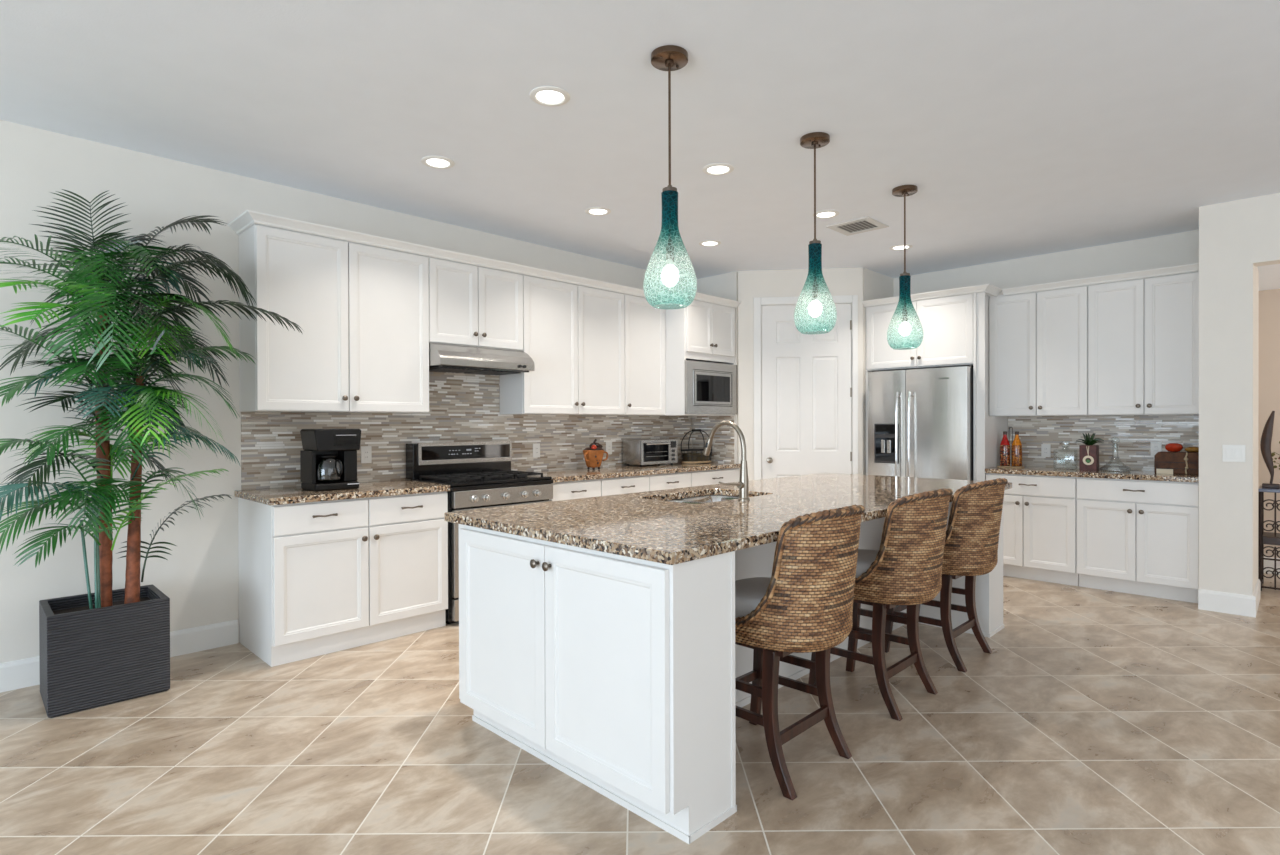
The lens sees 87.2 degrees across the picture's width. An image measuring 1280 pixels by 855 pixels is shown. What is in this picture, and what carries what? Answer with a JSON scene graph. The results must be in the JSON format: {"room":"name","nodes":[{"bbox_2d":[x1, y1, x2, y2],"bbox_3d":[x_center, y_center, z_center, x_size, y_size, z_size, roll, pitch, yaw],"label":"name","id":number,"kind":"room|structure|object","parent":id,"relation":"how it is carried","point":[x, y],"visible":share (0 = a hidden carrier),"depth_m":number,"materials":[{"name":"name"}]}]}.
{"room":"kitchen","nodes":[
{"label":"kitchen","id":0,"kind":"room"},
{"bbox_2d":[0,120,690,662],"bbox_3d":[-3.318,-0.105,3.189,0.120,2.802,11.080,0,0,45],"label":"wall","id":1,"kind":"structure","parent":0,"point":[200,575],"depth_m":3.75,"materials":[{"name":"paint"}]},
{"bbox_2d":[0,619,237,692],"bbox_3d":[-4.739,1.237,1.654,0.016,0.140,6.645,0,0,45],"label":"baseboard","id":2,"kind":"structure","parent":1,"relation":"attached to","point":[22,673],"depth_m":3.81,"materials":[{"name":"paint"}]},
{"bbox_2d":[239,224,428,412],"bbox_3d":[-1.904,-0.634,4.278,0.361,1.074,1.058,0,0,45],"label":"upper cabinet","id":3,"kind":"object","parent":1,"relation":"attached to","point":[361,311],"visible":1,"depth_m":4.10,"materials":[{"name":"paint"}]},
{"bbox_2d":[241,371,691,489],"bbox_3d":[-0.927,-0.029,5.520,0.008,0.786,4.177,0,0,45],"label":"backsplash","id":4,"kind":"structure","parent":1,"relation":"attached to","point":[463,407],"depth_m":5.03,"materials":[{"name":"tile"}]},
{"bbox_2d":[361,446,371,462],"bbox_3d":[-1.858,0.185,4.564,0.010,0.116,0.072,0,0,45],"label":"outlet","id":5,"kind":"object","parent":4,"relation":"attached to","point":[366,451],"visible":1,"depth_m":4.56,"materials":[{"name":"white plastic"}]},
{"bbox_2d":[364,450,368,459],"bbox_3d":[-1.856,0.185,4.561,0.003,0.066,0.033,0,0,45],"label":"socket","id":6,"kind":"object","parent":5,"relation":"attached to","point":[366,452],"depth_m":4.56,"materials":[{"name":"white plastic"}]},
{"bbox_2d":[533,443,539,457],"bbox_3d":[-0.858,0.191,5.577,0.010,0.116,0.072,0,0,45],"label":"outlet","id":7,"kind":"object","parent":4,"relation":"attached to","point":[536,447],"visible":1,"depth_m":5.57,"materials":[{"name":"white plastic"}]},
{"bbox_2d":[606,442,611,453],"bbox_3d":[-0.284,0.188,6.159,0.010,0.116,0.072,0,0,45],"label":"outlet","id":8,"kind":"object","parent":4,"relation":"attached to","point":[608,444],"visible":0.94,"depth_m":6.16,"materials":[{"name":"white plastic"}]},
{"bbox_2d":[428,256,522,350],"bbox_3d":[-1.261,-0.878,4.929,0.361,0.595,0.771,0,0,45],"label":"upper cabinet","id":9,"kind":"object","parent":1,"relation":"attached to","point":[470,305],"visible":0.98,"depth_m":4.80,"materials":[{"name":"paint"}]},
{"bbox_2d":[429,342,534,374],"bbox_3d":[-1.212,-0.491,4.883,0.476,0.176,0.770,0,0,45],"label":"range hood","id":10,"kind":"object","parent":1,"relation":"attached to","point":[450,358],"visible":0.94,"depth_m":4.73,"materials":[{"name":"silver metal"}]},
{"bbox_2d":[499,274,624,414],"bbox_3d":[-0.613,-0.644,5.586,0.361,1.074,1.070,0,0,45],"label":"upper cabinet","id":11,"kind":"object","parent":1,"relation":"attached to","point":[574,334],"visible":0.98,"depth_m":5.43,"materials":[{"name":"paint"}]},
{"bbox_2d":[608,293,665,415],"bbox_3d":[-0.051,-0.648,6.155,0.361,1.074,0.527,0,0,45],"label":"upper cabinet","id":12,"kind":"object","parent":1,"relation":"attached to","point":[644,324],"visible":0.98,"depth_m":6.05,"materials":[{"name":"paint"}]},
{"bbox_2d":[661,298,734,415],"bbox_3d":[0.490,-0.651,6.529,0.607,1.074,0.760,0,0,45],"label":"upper cabinet","id":13,"kind":"object","parent":1,"relation":"attached to","point":[702,331],"visible":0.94,"depth_m":6.21,"materials":[{"name":"paint"}]},
{"bbox_2d":[227,210,740,307],"bbox_3d":[-0.710,-1.189,5.255,4.287,0.052,0.391,0,0,-41],"label":"crown molding","id":14,"kind":"structure","parent":13,"relation":"attached to","point":[248,218],"depth_m":4.51,"materials":[{"name":"paint"}]},
{"bbox_2d":[685,360,736,413],"bbox_3d":[0.533,-0.369,6.491,0.452,0.484,0.764,0,0,45],"label":"microwave","id":15,"kind":"object","parent":13,"relation":"in","point":[710,388],"visible":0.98,"depth_m":6.30,"materials":[{"name":"silver metal"}]},
{"bbox_2d":[0,0,1279,278],"bbox_3d":[-0.019,-1.557,0.934,8.142,0.100,12.520,0,0,45],"label":"ceiling","id":16,"kind":"structure","parent":0,"point":[1021,128],"depth_m":3.19,"materials":[{"name":"paint"}]},
{"bbox_2d":[421,156,454,168],"bbox_3d":[-1.153,-1.511,3.837,0.184,0.008,0.184,0,0,45],"label":"recessed light","id":17,"kind":"object","parent":16,"relation":"in","point":[438,162],"visible":1,"depth_m":3.83,"materials":[{"name":"white plastic"}]},
{"bbox_2d":[530,86,569,105],"bbox_3d":[-0.411,-1.510,3.071,0.184,0.008,0.184,0,0,45],"label":"recessed light","id":18,"kind":"object","parent":16,"relation":"in","point":[543,95],"visible":1,"depth_m":3.06,"materials":[{"name":"white plastic"}]},
{"bbox_2d":[585,207,610,215],"bbox_3d":[-0.295,-1.518,4.725,0.184,0.008,0.184,0,0,45],"label":"recessed light","id":19,"kind":"object","parent":16,"relation":"in","point":[596,211],"visible":1,"depth_m":4.72,"materials":[{"name":"white plastic"}]},
{"bbox_2d":[643,45,696,308],"bbox_3d":[0.121,-1.004,2.739,0.219,1.022,0.219,0,0,45],"label":"pendant light","id":20,"kind":"object","parent":16,"relation":"hanging from","point":[669,58],"visible":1,"depth_m":2.71,"materials":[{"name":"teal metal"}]},
{"bbox_2d":[699,240,720,246],"bbox_3d":[0.580,-1.525,5.569,0.184,0.008,0.184,0,0,45],"label":"recessed light","id":21,"kind":"object","parent":16,"relation":"in","point":[708,243],"visible":1,"depth_m":5.56,"materials":[{"name":"white plastic"}]},
{"bbox_2d":[702,163,733,175],"bbox_3d":[0.460,-1.517,3.955,0.184,0.008,0.184,0,0,45],"label":"recessed light","id":22,"kind":"object","parent":16,"relation":"in","point":[716,169],"visible":1,"depth_m":3.94,"materials":[{"name":"white plastic"}]},
{"bbox_2d":[794,132,836,333],"bbox_3d":[0.921,-1.010,3.534,0.219,1.022,0.219,0,0,45],"label":"pendant light","id":23,"kind":"object","parent":16,"relation":"hanging from","point":[813,140],"visible":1,"depth_m":3.51,"materials":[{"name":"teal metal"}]},
{"bbox_2d":[813,210,838,218],"bbox_3d":[1.331,-1.524,4.810,0.184,0.008,0.184,0,0,45],"label":"recessed light","id":24,"kind":"object","parent":16,"relation":"in","point":[824,214],"visible":0.98,"depth_m":4.80,"materials":[{"name":"white plastic"}]},
{"bbox_2d":[826,216,888,235],"bbox_3d":[1.651,-1.524,5.103,0.340,0.012,0.340,0,0,45],"label":"ceiling vent","id":25,"kind":"object","parent":16,"relation":"in","point":[865,224],"visible":1,"depth_m":5.09,"materials":[{"name":"metal"}]},
{"bbox_2d":[889,244,912,249],"bbox_3d":[2.220,-1.530,5.715,0.184,0.008,0.184,0,0,45],"label":"recessed light","id":26,"kind":"object","parent":16,"relation":"in","point":[901,246],"visible":0.91,"depth_m":5.70,"materials":[{"name":"white plastic"}]},
{"bbox_2d":[887,185,922,349],"bbox_3d":[1.696,-1.016,4.301,0.219,1.022,0.219,0,0,45],"label":"pendant light","id":27,"kind":"object","parent":16,"relation":"hanging from","point":[905,301],"visible":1,"depth_m":4.28,"materials":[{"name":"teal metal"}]},
{"bbox_2d":[0,573,1279,854],"bbox_3d":[0.791,1.339,1.758,8.142,0.100,14.800,0,0,45],"label":"floor","id":28,"kind":"structure","parent":0,"point":[1095,721],"depth_m":2.61,"materials":[{"name":"tile"}]},
{"bbox_2d":[39,584,169,717],"bbox_3d":[-2.610,1.065,3.279,0.410,0.456,0.454,0,0,45],"label":"planter","id":29,"kind":"object","parent":28,"relation":"on","point":[115,647],"depth_m":3.14,"materials":[{"name":"grey plastic"}]},
{"bbox_2d":[0,189,301,717],"bbox_3d":[-2.490,0.069,3.333,0.827,2.448,1.367,0,0,39],"label":"potted palm","id":30,"kind":"object","parent":28,"relation":"on","point":[106,646],"visible":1,"depth_m":3.16,"materials":[{"name":"plant"}]},
{"bbox_2d":[238,491,447,666],"bbox_3d":[-1.806,0.849,4.163,0.663,0.875,1.036,0,0,45],"label":"base cabinet","id":31,"kind":"object","parent":28,"relation":"on","point":[322,577],"visible":0.98,"depth_m":3.88,"materials":[{"name":"paint"}]},
{"bbox_2d":[235,480,449,505],"bbox_3d":[-1.819,0.392,4.161,0.647,0.038,1.060,0,0,45],"label":"countertop","id":32,"kind":"structure","parent":31,"relation":"on","point":[282,495],"depth_m":3.94,"materials":[{"name":"stone"}]},
{"bbox_2d":[300,429,360,491],"bbox_3d":[-1.906,0.190,4.176,0.467,0.365,0.371,0,0,45],"label":"coffee maker","id":33,"kind":"object","parent":32,"relation":"on","point":[328,457],"visible":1,"depth_m":3.99,"materials":[{"name":"black plastic"}]},
{"bbox_2d":[406,441,552,623],"bbox_3d":[-1.121,0.694,4.799,0.698,1.176,0.818,0,0,45],"label":"gas range","id":34,"kind":"object","parent":28,"relation":"on","point":[479,474],"visible":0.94,"depth_m":4.70,"materials":[{"name":"silver metal"}]},
{"bbox_2d":[410,475,551,486],"bbox_3d":[-1.126,0.370,4.801,0.557,0.022,0.818,0,0,45],"label":"cooktop","id":35,"kind":"object","parent":34,"relation":"in","point":[452,480],"depth_m":4.62,"materials":[{"name":"metal"}]},
{"bbox_2d":[549,479,600,500],"bbox_3d":[-0.687,0.841,5.298,0.663,0.875,0.496,0,0,45],"label":"drawer","id":36,"kind":"object","parent":28,"relation":"on","point":[569,490],"visible":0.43,"depth_m":5.08,"materials":[{"name":"paint"}]},
{"bbox_2d":[600,472,690,495],"bbox_3d":[-0.130,0.836,5.862,0.663,0.875,1.087,0,0,45],"label":"base cabinet","id":37,"kind":"object","parent":28,"relation":"on","point":[633,484],"visible":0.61,"depth_m":5.61,"materials":[{"name":"paint"}]},
{"bbox_2d":[531,462,740,482],"bbox_3d":[-0.046,0.378,5.958,0.647,0.038,2.340,0,0,45],"label":"countertop","id":38,"kind":"structure","parent":37,"relation":"on","point":[565,475],"depth_m":5.67,"materials":[{"name":"stone"}]},
{"bbox_2d":[583,439,607,469],"bbox_3d":[-0.398,0.229,5.776,0.183,0.265,0.270,0,0,45],"label":"ceramic pot","id":39,"kind":"object","parent":38,"relation":"on","point":[593,454],"visible":1,"depth_m":5.71,"materials":[{"name":"ceramic"}]},
{"bbox_2d":[622,438,677,466],"bbox_3d":[0.111,0.233,6.340,0.292,0.248,0.500,0,0,45],"label":"toaster oven","id":40,"kind":"object","parent":38,"relation":"on","point":[640,452],"visible":1,"depth_m":6.21,"materials":[{"name":"silver metal"}]},
{"bbox_2d":[681,429,711,463],"bbox_3d":[0.564,0.185,6.694,0.252,0.337,0.392,0,0,45],"label":"wire basket","id":41,"kind":"object","parent":38,"relation":"on","point":[696,457],"visible":0.88,"depth_m":6.59,"materials":[{"name":"metal"}]},
{"bbox_2d":[682,460,711,463],"bbox_3d":[0.565,0.342,6.695,0.233,0.024,0.370,0,0,45],"label":"tray","id":42,"kind":"object","parent":41,"relation":"on","point":[684,461],"depth_m":6.56,"materials":[{"name":"brown wood"}]},
{"bbox_2d":[690,468,739,486],"bbox_3d":[0.517,0.831,6.518,0.663,0.875,0.752,0,0,45],"label":"base cabinet","id":43,"kind":"object","parent":28,"relation":"on","point":[707,477],"visible":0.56,"depth_m":6.28,"materials":[{"name":"paint"}]},
{"bbox_2d":[458,495,1003,843],"bbox_3d":[0.747,0.844,3.570,1.250,0.875,3.200,0,0,45],"label":"kitchen island","id":44,"kind":"object","parent":28,"relation":"on","point":[617,673],"visible":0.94,"depth_m":2.25,"materials":[{"name":"paint"}]},
{"bbox_2d":[444,473,1011,564],"bbox_3d":[0.781,0.386,3.666,1.344,0.038,3.318,0,0,45],"label":"island countertop","id":45,"kind":"structure","parent":44,"relation":"on","point":[647,526],"depth_m":2.92,"materials":[{"name":"stone"}]},
{"bbox_2d":[667,495,738,503],"bbox_3d":[0.363,0.495,3.643,0.460,0.174,0.720,0,0,45],"label":"sink","id":46,"kind":"object","parent":45,"relation":"in","point":[710,498],"visible":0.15,"depth_m":3.94,"materials":[{"name":"metal"}]},
{"bbox_2d":[703,420,749,500],"bbox_3d":[0.430,0.166,3.480,0.292,0.405,0.104,0,0,45],"label":"kitchen faucet","id":47,"kind":"object","parent":45,"relation":"on","point":[743,484],"visible":1,"depth_m":3.41,"materials":[{"name":"silver metal"}]},
{"bbox_2d":[735,504,864,800],"bbox_3d":[0.551,0.783,2.591,0.611,1.006,0.498,0,0,45],"label":"counter stool","id":48,"kind":"object","parent":28,"relation":"on","point":[805,605],"visible":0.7,"depth_m":2.38,"materials":[{"name":"brown wicker"}]},
{"bbox_2d":[735,577,770,617],"bbox_3d":[0.530,0.681,2.611,0.446,0.120,0.388,0,0,45],"label":"seat cushion","id":49,"kind":"object","parent":48,"relation":"on","point":[749,592],"depth_m":2.53,"materials":[{"name":"fabric"}]},
{"bbox_2d":[866,307,871,474],"bbox_3d":[2.413,0.043,6.716,0.021,2.437,0.630,0,0,45],"label":"panel","id":50,"kind":"object","parent":28,"relation":"on","point":[867,371],"visible":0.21,"depth_m":6.49,"materials":[{"name":"paint"}]},
{"bbox_2d":[808,488,952,720],"bbox_3d":[1.160,0.778,3.207,0.611,1.006,0.498,0,0,45],"label":"counter stool","id":51,"kind":"object","parent":28,"relation":"on","point":[906,569],"visible":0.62,"depth_m":2.99,"materials":[{"name":"brown wicker"}]},
{"bbox_2d":[856,549,877,577],"bbox_3d":[1.139,0.676,3.227,0.446,0.120,0.388,0,0,45],"label":"seat cushion","id":52,"kind":"object","parent":51,"relation":"on","point":[865,558],"depth_m":3.14,"materials":[{"name":"fabric"}]},
{"bbox_2d":[868,365,972,479],"bbox_3d":[2.696,0.363,6.252,0.886,1.800,0.820,0,0,45],"label":"refrigerator","id":53,"kind":"object","parent":28,"relation":"on","point":[920,420],"visible":0.61,"depth_m":5.96,"materials":[{"name":"silver metal"}]},
{"bbox_2d":[885,478,1007,672],"bbox_3d":[1.721,0.774,3.776,0.611,1.006,0.498,0,0,45],"label":"counter stool","id":54,"kind":"object","parent":28,"relation":"on","point":[973,527],"visible":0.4,"depth_m":3.55,"materials":[{"name":"brown wicker"}]},
{"bbox_2d":[973,292,1007,480],"bbox_3d":[3.132,0.044,5.992,0.086,2.437,0.650,0,0,45],"label":"panel","id":55,"kind":"object","parent":28,"relation":"on","point":[988,430],"visible":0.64,"depth_m":5.78,"materials":[{"name":"paint"}]},
{"bbox_2d":[986,473,1078,585],"bbox_3d":[3.399,0.825,5.727,0.664,0.875,0.663,0,0,45],"label":"base cabinet","id":56,"kind":"object","parent":28,"relation":"on","point":[1040,512],"visible":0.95,"depth_m":5.46,"materials":[{"name":"paint"}]},
{"bbox_2d":[1077,477,1198,602],"bbox_3d":[3.902,0.826,5.230,0.748,0.875,0.663,0,0,45],"label":"base cabinet","id":57,"kind":"object","parent":28,"relation":"on","point":[1138,537],"visible":0.94,"depth_m":5.01,"materials":[{"name":"paint"}]},
{"bbox_2d":[985,465,1198,482],"bbox_3d":[3.671,0.368,5.467,1.414,0.038,0.647,0,0,45],"label":"countertop","id":58,"kind":"structure","parent":57,"relation":"on","point":[1027,470],"depth_m":5.26,"materials":[{"name":"stone"}]},
{"bbox_2d":[997,427,1023,467],"bbox_3d":[3.249,0.171,5.885,0.190,0.355,0.100,0,0,45],"label":"holder","id":59,"kind":"object","parent":58,"relation":"on","point":[1009,427],"visible":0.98,"depth_m":5.87,"materials":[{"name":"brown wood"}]},
{"bbox_2d":[1000,431,1010,465],"bbox_3d":[3.215,0.186,5.918,0.084,0.302,0.084,0,0,45],"label":"bottle","id":60,"kind":"object","parent":59,"relation":"in","point":[1004,445],"visible":1,"depth_m":5.89,"materials":[{"name":"red glass"}]},
{"bbox_2d":[997,466,1023,467],"bbox_3d":[3.249,0.344,5.886,0.190,0.010,0.100,0,0,45],"label":"tray","id":61,"kind":"object","parent":59,"relation":"on","point":[997,466],"depth_m":5.84,"materials":[{"name":"brown wood"}]},
{"bbox_2d":[1011,431,1021,465],"bbox_3d":[3.282,0.186,5.852,0.084,0.302,0.084,0,0,45],"label":"bottle","id":62,"kind":"object","parent":59,"relation":"in","point":[1016,448],"visible":1,"depth_m":5.82,"materials":[{"name":"orange glass"}]},
{"bbox_2d":[1053,441,1077,469],"bbox_3d":[3.554,0.231,5.617,0.160,0.235,0.103,0,0,45],"label":"decanter","id":63,"kind":"object","parent":58,"relation":"on","point":[1061,441],"visible":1,"depth_m":5.61,"materials":[{"name":"clear glass"}]},
{"bbox_2d":[1075,433,1103,470],"bbox_3d":[3.637,0.196,5.445,0.204,0.306,0.213,0,0,34],"label":"potted succulent","id":64,"kind":"object","parent":58,"relation":"on","point":[1089,452],"visible":1,"depth_m":5.42,"materials":[{"name":"green plant"}]},
{"bbox_2d":[1099,438,1129,471],"bbox_3d":[3.787,0.212,5.354,0.208,0.275,0.208,0,0,45],"label":"decanter","id":65,"kind":"object","parent":58,"relation":"on","point":[1111,438],"visible":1,"depth_m":5.33,"materials":[{"name":"clear glass"}]},
{"bbox_2d":[1156,469,1172,473],"bbox_3d":[3.974,0.332,5.088,0.100,0.036,0.003,0,0,45],"label":"place card","id":66,"kind":"object","parent":58,"relation":"on","point":[1160,471],"visible":1,"depth_m":5.09,"materials":[{"name":"beige paper"}]},
{"bbox_2d":[1154,451,1198,474],"bbox_3d":[4.081,0.267,5.092,0.277,0.166,0.172,0,0,45],"label":"wooden chest","id":67,"kind":"object","parent":58,"relation":"on","point":[1180,462],"visible":0.94,"depth_m":5.04,"materials":[{"name":"brown wood"}]},
{"bbox_2d":[1165,443,1182,451],"bbox_3d":[4.068,0.153,5.119,0.110,0.066,0.110,0,0,45],"label":"gourd","id":68,"kind":"object","parent":67,"relation":"on","point":[1172,447],"visible":1,"depth_m":5.09,"materials":[{"name":"red food"}]},
{"bbox_2d":[1185,447,1198,451],"bbox_3d":[4.150,0.165,5.038,0.104,0.042,0.104,0,0,45],"label":"gourd","id":69,"kind":"object","parent":67,"relation":"on","point":[1188,449],"visible":0.88,"depth_m":5.01,"materials":[{"name":"food"}]},
{"bbox_2d":[1258,485,1279,590],"bbox_3d":[5.252,0.865,4.968,1.000,0.790,0.380,0,0,45],"label":"console table","id":70,"kind":"object","parent":28,"relation":"on","point":[1269,538],"visible":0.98,"depth_m":5.18,"materials":[{"name":"black metal"}]},
{"bbox_2d":[1260,411,1279,487],"bbox_3d":[4.927,0.169,5.255,0.111,0.602,0.100,0,0,45],"label":"leaf sculpture","id":71,"kind":"object","parent":70,"relation":"on","point":[1266,438],"visible":1,"depth_m":5.25,"materials":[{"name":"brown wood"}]},
{"bbox_2d":[1262,532,1279,545],"bbox_3d":[5.252,0.870,4.968,0.948,0.060,0.300,0,0,45],"label":"shelf","id":72,"kind":"object","parent":70,"relation":"attached to","point":[1269,538],"depth_m":5.17,"materials":[{"name":"brown wood"}]},
{"bbox_2d":[1271,441,1279,469],"bbox_3d":[5.105,0.284,5.136,0.432,0.372,0.255,0,0,45],"label":"dried arrangement","id":73,"kind":"object","parent":70,"relation":"on","point":[1273,453],"visible":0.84,"depth_m":5.27,"materials":[{"name":"plant"}]},
{"bbox_2d":[696,271,737,462],"bbox_3d":[0.783,-0.135,6.851,0.575,2.802,0.100,0,0,45],"label":"wall","id":74,"kind":"structure","parent":0,"point":[725,286],"depth_m":6.67,"materials":[{"name":"paint"}]},
{"bbox_2d":[692,416,733,462],"bbox_3d":[0.738,0.118,6.820,0.535,0.468,0.008,0,0,45],"label":"backsplash","id":75,"kind":"structure","parent":74,"relation":"attached to","point":[722,451],"depth_m":6.78,"materials":[{"name":"tile"}]},
{"bbox_2d":[738,267,862,480],"bbox_3d":[1.562,-0.136,6.581,1.187,2.802,0.100,0,0,7],"label":"wall","id":76,"kind":"structure","parent":0,"point":[839,281],"depth_m":6.56,"materials":[{"name":"paint"}]},
{"bbox_2d":[753,295,857,479],"bbox_3d":[1.611,-0.003,6.567,0.990,2.535,0.118,0,0,7],"label":"trim","id":77,"kind":"structure","parent":76,"relation":"attached to","point":[844,299],"depth_m":6.53,"materials":[{"name":"paint"}]},
{"bbox_2d":[761,304,851,478],"bbox_3d":[1.620,0.033,6.526,0.864,2.456,0.107,0,0,7],"label":"door","id":78,"kind":"structure","parent":76,"relation":"in","point":[806,390],"depth_m":6.54,"materials":[{"name":"paint"}]},
{"bbox_2d":[863,268,893,474],"bbox_3d":[2.357,-0.139,6.749,0.100,2.802,0.663,0,0,45],"label":"wall","id":79,"kind":"structure","parent":0,"point":[876,285],"depth_m":6.53,"materials":[{"name":"paint"}]},
{"bbox_2d":[894,230,1258,469],"bbox_3d":[3.624,-0.140,6.050,2.860,2.802,0.120,0,0,45],"label":"wall","id":80,"kind":"structure","parent":0,"point":[1177,249],"depth_m":5.81,"materials":[{"name":"paint"}]},
{"bbox_2d":[867,293,972,370],"bbox_3d":[2.744,-0.861,6.346,0.966,0.627,0.682,0,0,45],"label":"upper cabinet","id":81,"kind":"object","parent":80,"relation":"attached to","point":[947,322],"visible":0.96,"depth_m":6.06,"materials":[{"name":"paint"}]},
{"bbox_2d":[989,285,1091,416],"bbox_3d":[3.485,-0.637,5.844,0.748,1.075,0.361,0,0,45],"label":"upper cabinet","id":82,"kind":"object","parent":80,"relation":"attached to","point":[1038,341],"visible":0.96,"depth_m":5.72,"materials":[{"name":"paint"}]},
{"bbox_2d":[1008,415,1198,469],"bbox_3d":[3.895,0.124,5.693,1.414,0.446,0.008,0,0,45],"label":"backsplash","id":83,"kind":"structure","parent":80,"relation":"attached to","point":[1132,435],"depth_m":5.65,"materials":[{"name":"tile"}]},
{"bbox_2d":[1041,444,1050,456],"bbox_3d":[3.605,0.206,5.967,0.072,0.116,0.010,0,0,45],"label":"outlet","id":84,"kind":"object","parent":83,"relation":"attached to","point":[1045,448],"visible":1,"depth_m":5.96,"materials":[{"name":"white plastic"}]},
{"bbox_2d":[1151,442,1161,455],"bbox_3d":[4.161,0.172,5.418,0.072,0.116,0.010,0,0,45],"label":"outlet","id":85,"kind":"object","parent":83,"relation":"attached to","point":[1156,447],"visible":0.8,"depth_m":5.42,"materials":[{"name":"white plastic"}]},
{"bbox_2d":[1153,445,1158,452],"bbox_3d":[4.159,0.172,5.415,0.033,0.066,0.003,0,0,45],"label":"socket","id":86,"kind":"object","parent":85,"relation":"attached to","point":[1155,447],"depth_m":5.42,"materials":[{"name":"white plastic"}]},
{"bbox_2d":[1088,271,1198,415],"bbox_3d":[4.011,-0.637,5.324,0.728,1.075,0.361,0,0,45],"label":"upper cabinet","id":87,"kind":"object","parent":80,"relation":"attached to","point":[1143,333],"visible":0.95,"depth_m":5.22,"materials":[{"name":"paint"}]},
{"bbox_2d":[862,263,1198,306],"bbox_3d":[3.144,-1.184,5.699,2.489,0.052,0.380,0,0,45],"label":"crown molding","id":88,"kind":"structure","parent":87,"relation":"attached to","point":[1187,268],"depth_m":5.66,"materials":[{"name":"paint"}]},
{"bbox_2d":[1199,193,1279,595],"bbox_3d":[5.544,-0.136,3.567,3.918,2.802,0.717,0,0,45],"label":"wall","id":89,"kind":"structure","parent":0,"point":[1237,237],"depth_m":4.58,"materials":[{"name":"paint"}]},
{"bbox_2d":[1198,589,1255,617],"bbox_3d":[4.001,1.196,4.584,0.296,0.140,0.016,0,0,45],"label":"baseboard","id":90,"kind":"structure","parent":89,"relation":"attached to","point":[1209,600],"depth_m":4.57,"materials":[{"name":"paint"}]},
{"bbox_2d":[1222,445,1245,461],"bbox_3d":[4.027,0.176,4.556,0.118,0.116,0.009,0,0,45],"label":"light switch","id":91,"kind":"object","parent":89,"relation":"attached to","point":[1230,453],"visible":1,"depth_m":4.55,"materials":[{"name":"white plastic"}]},
{"bbox_2d":[1253,579,1260,614],"bbox_3d":[4.352,1.194,4.741,0.016,0.140,0.700,0,0,45],"label":"baseboard","id":92,"kind":"structure","parent":89,"relation":"attached to","point":[1257,591],"depth_m":4.75,"materials":[{"name":"paint"}]},
{"bbox_2d":[1257,264,1279,290],"bbox_3d":[6.437,-1.211,4.457,3.700,0.060,3.000,0,0,45],"label":"ceiling","id":93,"kind":"structure","parent":0,"point":[1269,275],"depth_m":5.29,"materials":[{"name":"paint"}]},
{"bbox_2d":[1258,289,1279,557],"bbox_3d":[6.630,0.037,4.669,3.720,2.440,0.120,0,0,45],"label":"wall","id":94,"kind":"structure","parent":0,"point":[1269,300],"depth_m":5.78,"materials":[{"name":"paint"}]},
{"bbox_2d":[1264,557,1279,574],"bbox_3d":[6.593,1.188,4.619,3.500,0.140,0.016,0,0,45],"label":"baseboard","id":95,"kind":"structure","parent":94,"relation":"attached to","point":[1267,563],"depth_m":5.77,"materials":[{"name":"paint"}]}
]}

